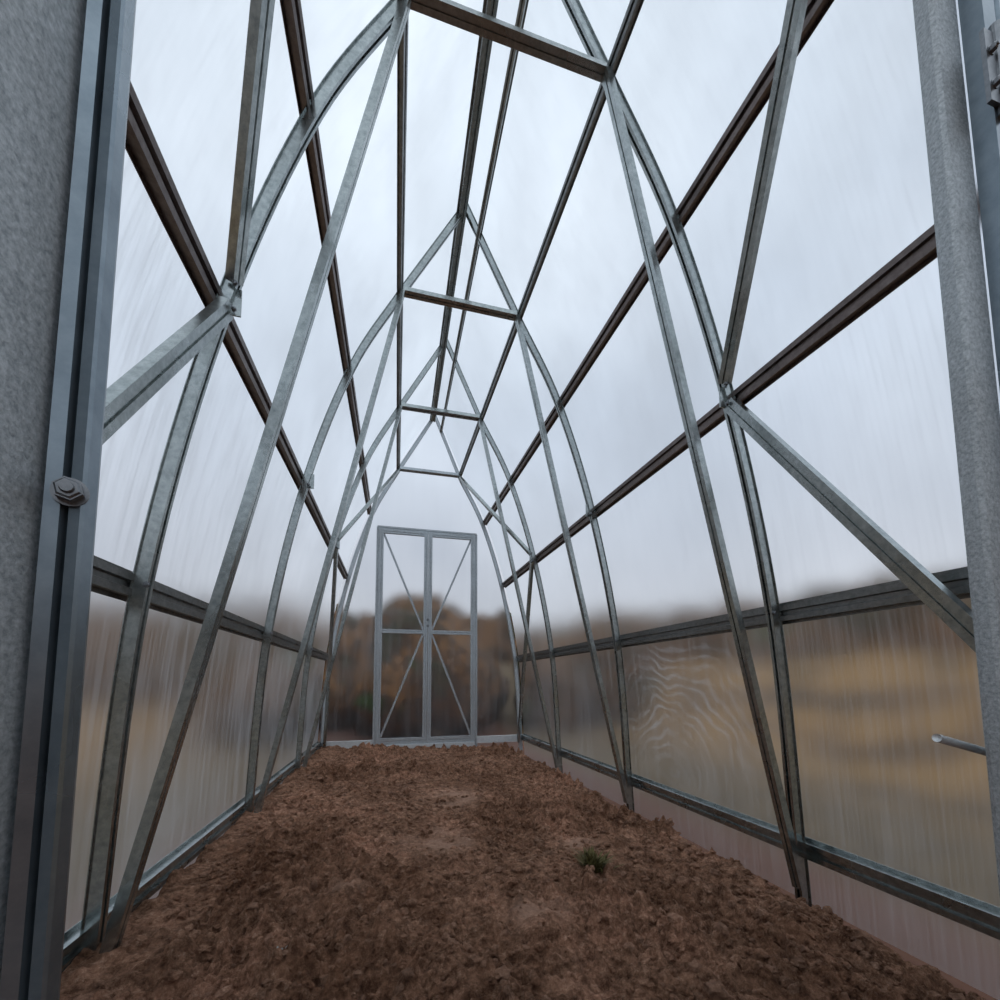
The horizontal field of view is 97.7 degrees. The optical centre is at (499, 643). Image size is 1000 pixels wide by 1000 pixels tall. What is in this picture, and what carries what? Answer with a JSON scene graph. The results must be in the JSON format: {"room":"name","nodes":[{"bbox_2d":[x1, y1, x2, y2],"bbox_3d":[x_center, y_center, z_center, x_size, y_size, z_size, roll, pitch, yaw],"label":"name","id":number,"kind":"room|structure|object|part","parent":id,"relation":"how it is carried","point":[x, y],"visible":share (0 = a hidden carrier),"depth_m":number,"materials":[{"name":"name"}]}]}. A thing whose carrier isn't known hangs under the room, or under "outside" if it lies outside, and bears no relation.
{"room":"greenhouse","nodes":[
{"label":"greenhouse","id":0,"kind":"room"},
{"bbox_2d":[65,149,342,931],"bbox_3d":[-1.052,0.060,2.001,0.199,1.654,3.790,1,-5,-13],"label":"wall","id":1,"kind":"structure","parent":0,"point":[155,295],"depth_m":1.23,"materials":[{"name":"clear plastic"}]},
{"bbox_2d":[319,418,522,751],"bbox_3d":[-0.679,-0.594,4.135,1.850,3.278,0.001,1,-5,-15],"label":"wall","id":2,"kind":"structure","parent":0,"point":[413,500],"depth_m":4.18,"materials":[{"name":"clear plastic"}]},
{"bbox_2d":[130,0,933,580],"bbox_3d":[-0.238,-1.602,2.364,1.596,1.714,3.784,1,-5,-15],"label":"ceiling","id":3,"kind":"structure","parent":0,"point":[850,190],"depth_m":1.52,"materials":[{"name":"clear plastic"}]},
{"bbox_2d":[506,258,999,999],"bbox_3d":[0.631,0.091,2.449,0.190,1.654,3.784,1,-5,-15],"label":"wall","id":4,"kind":"structure","parent":0,"point":[870,409],"depth_m":1.30,"materials":[{"name":"clear plastic"}]},
{"bbox_2d":[956,0,999,410],"bbox_3d":[0.241,-0.909,0.514,1.946,3.278,0.001,1,-5,-15],"label":"wall","id":5,"kind":"structure","parent":0,"point":[958,18],"depth_m":0.60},
{"bbox_2d":[979,19,999,117],"bbox_3d":[0.601,-0.641,0.524,0.029,0.236,0.015,1,-5,-15],"label":"hinge","id":6,"kind":"object","parent":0,"point":[989,38],"depth_m":0.53,"materials":[{"name":"metal"}]},
{"label":"outside","id":7,"kind":"structure","parent":0,"visible":0},
{"bbox_2d":[318,723,996,999],"bbox_3d":[-0.001,-0.140,0.012,138.000,1.719,138.000,1,-5,-15],"label":"ground","id":8,"kind":"structure","parent":7,"point":[955,982],"depth_m":1.14,"materials":[{"name":"brown soil"}]},
{"bbox_2d":[319,604,522,728],"bbox_3d":[0.371,-0.899,1.588,31.505,5.115,33.262,-4,-6,35],"label":"hedge","id":9,"kind":"object","parent":8,"relation":"on","point":[337,604],"depth_m":6.67,"materials":[{"name":"plant"}]},
{"bbox_2d":[0,0,999,999],"bbox_3d":[-0.220,-0.751,2.236,1.945,3.308,3.909,1,-5,-15],"label":"frame","id":10,"kind":"object","parent":8,"relation":"on","point":[111,118],"visible":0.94,"depth_m":1.05,"materials":[{"name":"metal"}]},
{"bbox_2d":[0,0,86,980],"bbox_3d":[-0.277,-0.396,0.219,0.009,1.978,0.154,0,-5,-5],"label":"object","id":11,"kind":"object","parent":10,"relation":"attached to","point":[41,41],"visible":1,"depth_m":0.26,"materials":[{"name":"metal"}]},
{"bbox_3d":[-0.272,-0.360,0.301,0.020,2.150,0.026,1,-5,-15],"label":"door post","id":12,"kind":"part","parent":10,"relation":"part of","materials":[{"name":"grey metal"}]},
{"bbox_3d":[-1.113,0.706,1.929,0.037,0.071,3.762,1,-5,-13],"label":"rail","id":13,"kind":"part","parent":10,"relation":"part of","materials":[{"name":"metal"}]},
{"bbox_2d":[376,529,427,744],"bbox_3d":[-0.890,-0.074,4.005,0.442,1.967,0.036,1,-5,-15],"label":"door","id":14,"kind":"structure","parent":10,"relation":"attached to","point":[401,705],"depth_m":4.01,"materials":[{"name":"clear plastic"}]},
{"bbox_3d":[-0.671,0.909,3.970,1.760,0.104,0.046,1,-5,-15],"label":"rail","id":15,"kind":"part","parent":10,"relation":"part of","materials":[{"name":"metal"}]},
{"bbox_3d":[-0.676,-0.047,4.064,0.944,2.082,0.025,1,-5,-15],"label":"door frame","id":16,"kind":"part","parent":10,"relation":"part of","materials":[{"name":"grey metal"}]},
{"bbox_2d":[426,533,474,743],"bbox_3d":[-0.460,-0.066,4.119,0.442,1.967,0.036,1,-5,-15],"label":"door","id":17,"kind":"structure","parent":10,"relation":"attached to","point":[451,558],"depth_m":4.13,"materials":[{"name":"clear plastic"}]},
{"bbox_3d":[0.697,0.740,2.410,0.028,0.071,3.760,1,-5,-15],"label":"rail","id":18,"kind":"part","parent":10,"relation":"part of","materials":[{"name":"metal"}]},
{"bbox_3d":[0.566,-0.344,0.528,0.046,2.150,0.024,1,-5,-15],"label":"door post","id":19,"kind":"part","parent":10,"relation":"part of","materials":[{"name":"metal"}]},
{"bbox_3d":[0.562,0.123,0.525,0.114,0.035,0.010,1,-5,-18],"label":"door latch rod","id":20,"kind":"part","parent":10,"relation":"part of","materials":[{"name":"metal"}]},
{"bbox_2d":[958,0,999,389],"bbox_3d":[0.641,-0.373,0.527,0.097,1.978,0.020,1,-5,-15],"label":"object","id":21,"kind":"object","parent":10,"relation":"attached to","point":[974,15],"visible":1,"depth_m":0.54,"materials":[{"name":"silver metal"}]},
{"bbox_2d":[59,742,985,999],"bbox_3d":[-0.235,0.837,2.164,1.882,0.351,3.738,1,-5,-15],"label":"soil bed","id":22,"kind":"object","parent":8,"relation":"on","point":[392,872],"visible":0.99,"depth_m":1.11,"materials":[{"name":"brown soil"}]},
{"bbox_2d":[570,845,620,872],"bbox_3d":[0.294,0.678,1.368,0.142,0.070,0.153,1,-5,-15],"label":"clump","id":23,"kind":"object","parent":22,"relation":"on","point":[599,862],"visible":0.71,"depth_m":1.37,"materials":[{"name":"green plant"}]}
]}

